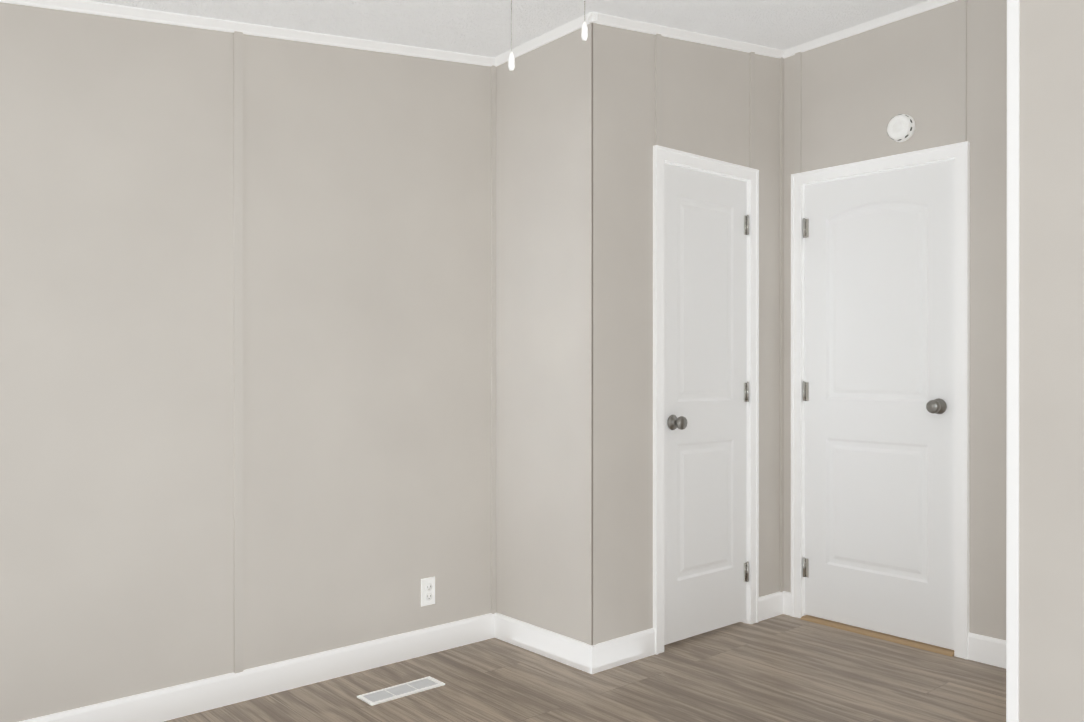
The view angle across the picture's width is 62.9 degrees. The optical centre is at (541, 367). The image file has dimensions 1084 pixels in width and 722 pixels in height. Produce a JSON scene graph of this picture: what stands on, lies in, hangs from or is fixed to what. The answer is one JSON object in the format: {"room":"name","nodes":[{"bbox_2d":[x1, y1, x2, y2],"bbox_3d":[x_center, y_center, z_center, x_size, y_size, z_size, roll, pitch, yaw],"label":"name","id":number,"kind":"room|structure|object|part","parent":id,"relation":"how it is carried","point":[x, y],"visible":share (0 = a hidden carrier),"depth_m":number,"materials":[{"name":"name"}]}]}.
{"room":"empty bedroom","nodes":[
{"label":"empty bedroom","id":0,"kind":"room"},
{"bbox_2d":[0,2,490,721],"bbox_3d":[-0.816,-0.177,3.423,4.270,2.716,0.100,0,0,-41],"label":"wall","id":1,"kind":"structure","parent":0,"point":[366,342],"depth_m":3.10,"materials":[{"name":"paint"}]},
{"bbox_2d":[233,31,242,673],"bbox_3d":[-1.072,-0.052,3.131,0.032,2.266,0.008,0,0,-41],"label":"trim","id":2,"kind":"structure","parent":1,"relation":"attached to","point":[238,301],"depth_m":3.13,"materials":[{"name":"grey plastic"}]},
{"bbox_2d":[0,0,494,66],"bbox_3d":[-1.254,-1.171,2.957,2.800,0.368,0.030,0,0,-41],"label":"crown molding","id":3,"kind":"structure","parent":1,"relation":"attached to","point":[119,11],"depth_m":3.13,"materials":[{"name":"white wood"}]},
{"bbox_2d":[19,613,494,721],"bbox_3d":[-1.259,1.128,2.967,2.800,0.106,0.013,0,0,-41],"label":"baseboard","id":4,"kind":"structure","parent":1,"relation":"attached to","point":[177,701],"depth_m":3.22,"materials":[{"name":"white wood"}]},
{"bbox_2d":[421,576,434,606],"bbox_3d":[-0.468,0.925,3.655,0.070,0.114,0.009,0,0,-41],"label":"electrical outlet cover","id":5,"kind":"object","parent":1,"relation":"attached to","point":[427,591],"visible":1,"depth_m":3.65,"materials":[{"name":"white plastic"}]},
{"bbox_2d":[491,65,495,613],"bbox_3d":[-0.212,-0.120,3.875,0.022,2.399,0.008,0,0,-41],"label":"trim","id":6,"kind":"structure","parent":1,"relation":"attached to","point":[493,339],"depth_m":3.87,"materials":[{"name":"grey plastic"}]},
{"bbox_2d":[86,0,929,56],"bbox_3d":[0.585,-1.365,1.804,4.370,0.743,4.480,0,0,-41],"label":"ceiling","id":7,"kind":"structure","parent":0,"point":[479,27],"depth_m":3.41,"materials":[{"name":"white paint"}]},
{"bbox_2d":[508,0,587,70],"bbox_3d":[0.054,-0.904,1.661,1.221,0.701,1.197,0,0,-41],"label":"pull cords","id":8,"kind":"object","parent":7,"relation":"hanging from","point":[511,60],"visible":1,"depth_m":1.65,"materials":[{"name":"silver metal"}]},
{"bbox_2d":[496,24,609,643],"bbox_3d":[0.032,-0.111,3.688,0.100,2.582,0.610,0,0,-41],"label":"wall","id":9,"kind":"structure","parent":0,"point":[541,336],"depth_m":3.61,"materials":[{"name":"paint"}]},
{"bbox_2d":[495,613,594,673],"bbox_3d":[-0.006,1.127,3.648,0.013,0.106,0.623,0,0,-41],"label":"baseboard","id":10,"kind":"structure","parent":9,"relation":"attached to","point":[569,651],"depth_m":3.62,"materials":[{"name":"white wood"}]},
{"bbox_2d":[494,12,597,66],"bbox_3d":[-0.007,-1.343,3.633,0.030,0.056,0.640,0,0,-41],"label":"crown molding","id":11,"kind":"structure","parent":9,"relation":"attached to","point":[552,35],"depth_m":3.61,"materials":[{"name":"white wood"}]},
{"bbox_2d":[587,23,596,645],"bbox_3d":[0.195,-0.128,3.439,0.028,2.416,0.028,0,0,-41],"label":"trim","id":12,"kind":"structure","parent":9,"relation":"attached to","point":[592,336],"depth_m":3.43,"materials":[{"name":"paint"}]},
{"bbox_2d":[164,614,1005,721],"bbox_3d":[0.585,1.233,1.807,4.270,0.100,4.380,0,0,-41],"label":"floor","id":13,"kind":"structure","parent":0,"point":[783,668],"depth_m":3.27,"materials":[{"name":"plastic"}]},
{"bbox_2d":[357,676,444,705],"bbox_3d":[-0.511,1.178,3.233,0.310,0.006,0.104,0,0,-41],"label":"floor vent","id":14,"kind":"object","parent":13,"relation":"in","point":[397,691],"visible":1,"depth_m":3.23,"materials":[{"name":"white plastic"}]},
{"bbox_2d":[610,26,779,639],"bbox_3d":[0.679,-0.180,3.911,1.170,2.719,0.100,0,0,-41],"label":"wall","id":15,"kind":"structure","parent":0,"point":[705,100],"depth_m":3.64,"materials":[{"name":"paint"}]},
{"bbox_2d":[590,628,654,673],"bbox_3d":[0.326,1.127,3.532,0.363,0.106,0.013,0,0,-41],"label":"baseboard","id":16,"kind":"structure","parent":15,"relation":"attached to","point":[613,653],"depth_m":3.52,"materials":[{"name":"white wood"}]},
{"bbox_2d":[655,33,661,145],"bbox_3d":[0.481,-1.146,3.667,0.032,0.468,0.008,0,0,-41],"label":"trim","id":17,"kind":"structure","parent":15,"relation":"attached to","point":[658,89],"depth_m":3.66,"materials":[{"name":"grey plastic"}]},
{"bbox_2d":[587,12,784,57],"bbox_3d":[0.672,-1.423,3.818,1.300,0.192,0.030,0,0,-41],"label":"crown molding","id":18,"kind":"structure","parent":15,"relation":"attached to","point":[638,26],"depth_m":3.75,"materials":[{"name":"white wood"}]},
{"bbox_2d":[664,163,746,644],"bbox_3d":[0.709,0.155,3.900,0.585,2.014,0.171,0,0,-41],"label":"closet door","id":19,"kind":"structure","parent":15,"relation":"in","point":[705,404],"depth_m":3.88,"materials":[{"name":"white wood"}]},
{"bbox_3d":[0.525,0.232,3.741,0.099,0.066,0.171,0,0,-41],"label":"knob","id":20,"kind":"part","parent":19,"relation":"part of","materials":[{"name":"silver metal"}]},
{"bbox_2d":[653,145,758,654],"bbox_3d":[0.691,0.153,3.921,0.628,2.054,0.100,0,0,-41],"label":"door frame","id":21,"kind":"structure","parent":15,"relation":"attached to","point":[745,621],"depth_m":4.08,"materials":[{"name":"white wood"}]},
{"bbox_2d":[744,214,748,581],"bbox_3d":[0.939,0.141,4.069,0.028,1.689,0.012,0,0,-41],"label":"closet door hinges","id":22,"kind":"object","parent":15,"relation":"attached to","point":[746,399],"visible":1,"depth_m":4.07,"materials":[{"name":"silver metal"}]},
{"bbox_2d":[749,52,754,168],"bbox_3d":[0.970,-1.184,4.090,0.032,0.543,0.008,0,0,-41],"label":"trim","id":23,"kind":"structure","parent":15,"relation":"attached to","point":[751,109],"depth_m":4.08,"materials":[{"name":"grey plastic"}]},
{"bbox_2d":[759,592,782,620],"bbox_3d":[1.075,1.126,4.181,0.220,0.106,0.013,0,0,-41],"label":"baseboard","id":24,"kind":"structure","parent":15,"relation":"attached to","point":[770,605],"depth_m":4.18,"materials":[{"name":"white wood"}]},
{"bbox_2d":[779,57,783,591],"bbox_3d":[1.148,-0.202,4.245,0.022,2.563,0.008,0,0,-41],"label":"trim","id":25,"kind":"structure","parent":15,"relation":"attached to","point":[781,529],"depth_m":4.24,"materials":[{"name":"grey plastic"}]},
{"bbox_2d":[784,0,1006,640],"bbox_3d":[1.652,-0.204,3.758,0.100,2.769,1.605,0,0,-41],"label":"wall","id":26,"kind":"structure","parent":0,"point":[859,91],"depth_m":3.62,"materials":[{"name":"paint"}]},
{"bbox_2d":[783,591,790,615],"bbox_3d":[1.169,1.126,4.231,0.013,0.106,0.062,0,0,-41],"label":"baseboard","id":27,"kind":"structure","parent":26,"relation":"attached to","point":[786,603],"depth_m":4.22,"materials":[{"name":"white wood"}]},
{"bbox_2d":[795,51,801,173],"bbox_3d":[1.209,-1.200,4.185,0.008,0.574,0.032,0,0,-41],"label":"trim","id":28,"kind":"structure","parent":26,"relation":"attached to","point":[798,61],"depth_m":4.18,"materials":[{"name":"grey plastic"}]},
{"bbox_2d":[783,0,957,57],"bbox_3d":[1.603,-1.517,3.713,0.030,0.075,1.405,0,0,-41],"label":"crown molding","id":29,"kind":"structure","parent":26,"relation":"attached to","point":[878,22],"depth_m":3.90,"materials":[{"name":"white wood"}]},
{"bbox_2d":[800,615,953,656],"bbox_3d":[1.468,1.174,3.907,0.075,0.011,0.708,0,0,-41],"label":"sill","id":30,"kind":"structure","parent":26,"relation":"attached to","point":[895,639],"depth_m":3.87,"materials":[{"name":"beige wood"}]},
{"bbox_2d":[803,160,954,649],"bbox_3d":[1.477,0.155,3.917,0.171,2.014,0.710,0,0,-41],"label":"entry door","id":31,"kind":"structure","parent":26,"relation":"in","point":[880,379],"depth_m":3.88,"materials":[{"name":"white wood"}]},
{"bbox_3d":[1.236,0.141,4.160,0.012,1.689,0.028,0,0,-41],"label":"entry door hinges","id":32,"kind":"part","parent":31,"relation":"part of","materials":[{"name":"grey metal"}]},
{"bbox_3d":[1.677,0.162,3.686,0.171,0.066,0.099,0,0,-41],"label":"knob","id":33,"kind":"part","parent":31,"relation":"part of","materials":[{"name":"silver metal"}]},
{"bbox_2d":[791,141,969,659],"bbox_3d":[1.493,0.134,3.927,0.120,2.092,0.822,0,0,-41],"label":"door frame","id":34,"kind":"structure","parent":26,"relation":"attached to","point":[959,153],"depth_m":3.69,"materials":[{"name":"white wood"}]},
{"bbox_2d":[887,114,914,141],"bbox_3d":[1.530,-1.025,3.790,0.040,0.116,0.116,0,0,-41],"label":"smoke detector","id":35,"kind":"object","parent":26,"relation":"attached to","point":[900,127],"visible":0.98,"depth_m":3.77,"materials":[{"name":"white plastic"}]},
{"bbox_2d":[958,0,966,142],"bbox_3d":[1.710,-1.209,3.607,0.008,0.594,0.032,0,0,-41],"label":"trim","id":36,"kind":"structure","parent":26,"relation":"attached to","point":[962,70],"depth_m":3.60,"materials":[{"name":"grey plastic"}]},
{"bbox_2d":[968,632,1005,668],"bbox_3d":[1.897,1.127,3.390,0.013,0.106,0.525,0,0,-41],"label":"baseboard","id":37,"kind":"structure","parent":26,"relation":"attached to","point":[986,650],"depth_m":3.53,"materials":[{"name":"white wood"}]},
{"bbox_2d":[1019,0,1083,721],"bbox_3d":[2.135,-0.173,1.749,0.100,2.712,2.265,0,0,-41],"label":"wall","id":38,"kind":"structure","parent":0,"point":[1051,402],"depth_m":2.49,"materials":[{"name":"paint"}]},
{"bbox_2d":[1006,0,1019,721],"bbox_3d":[1.372,-0.163,2.571,0.033,2.488,0.033,0,0,-41],"label":"trim","id":39,"kind":"structure","parent":38,"relation":"attached to","point":[1012,431],"depth_m":2.56,"materials":[{"name":"white wood"}]}
]}

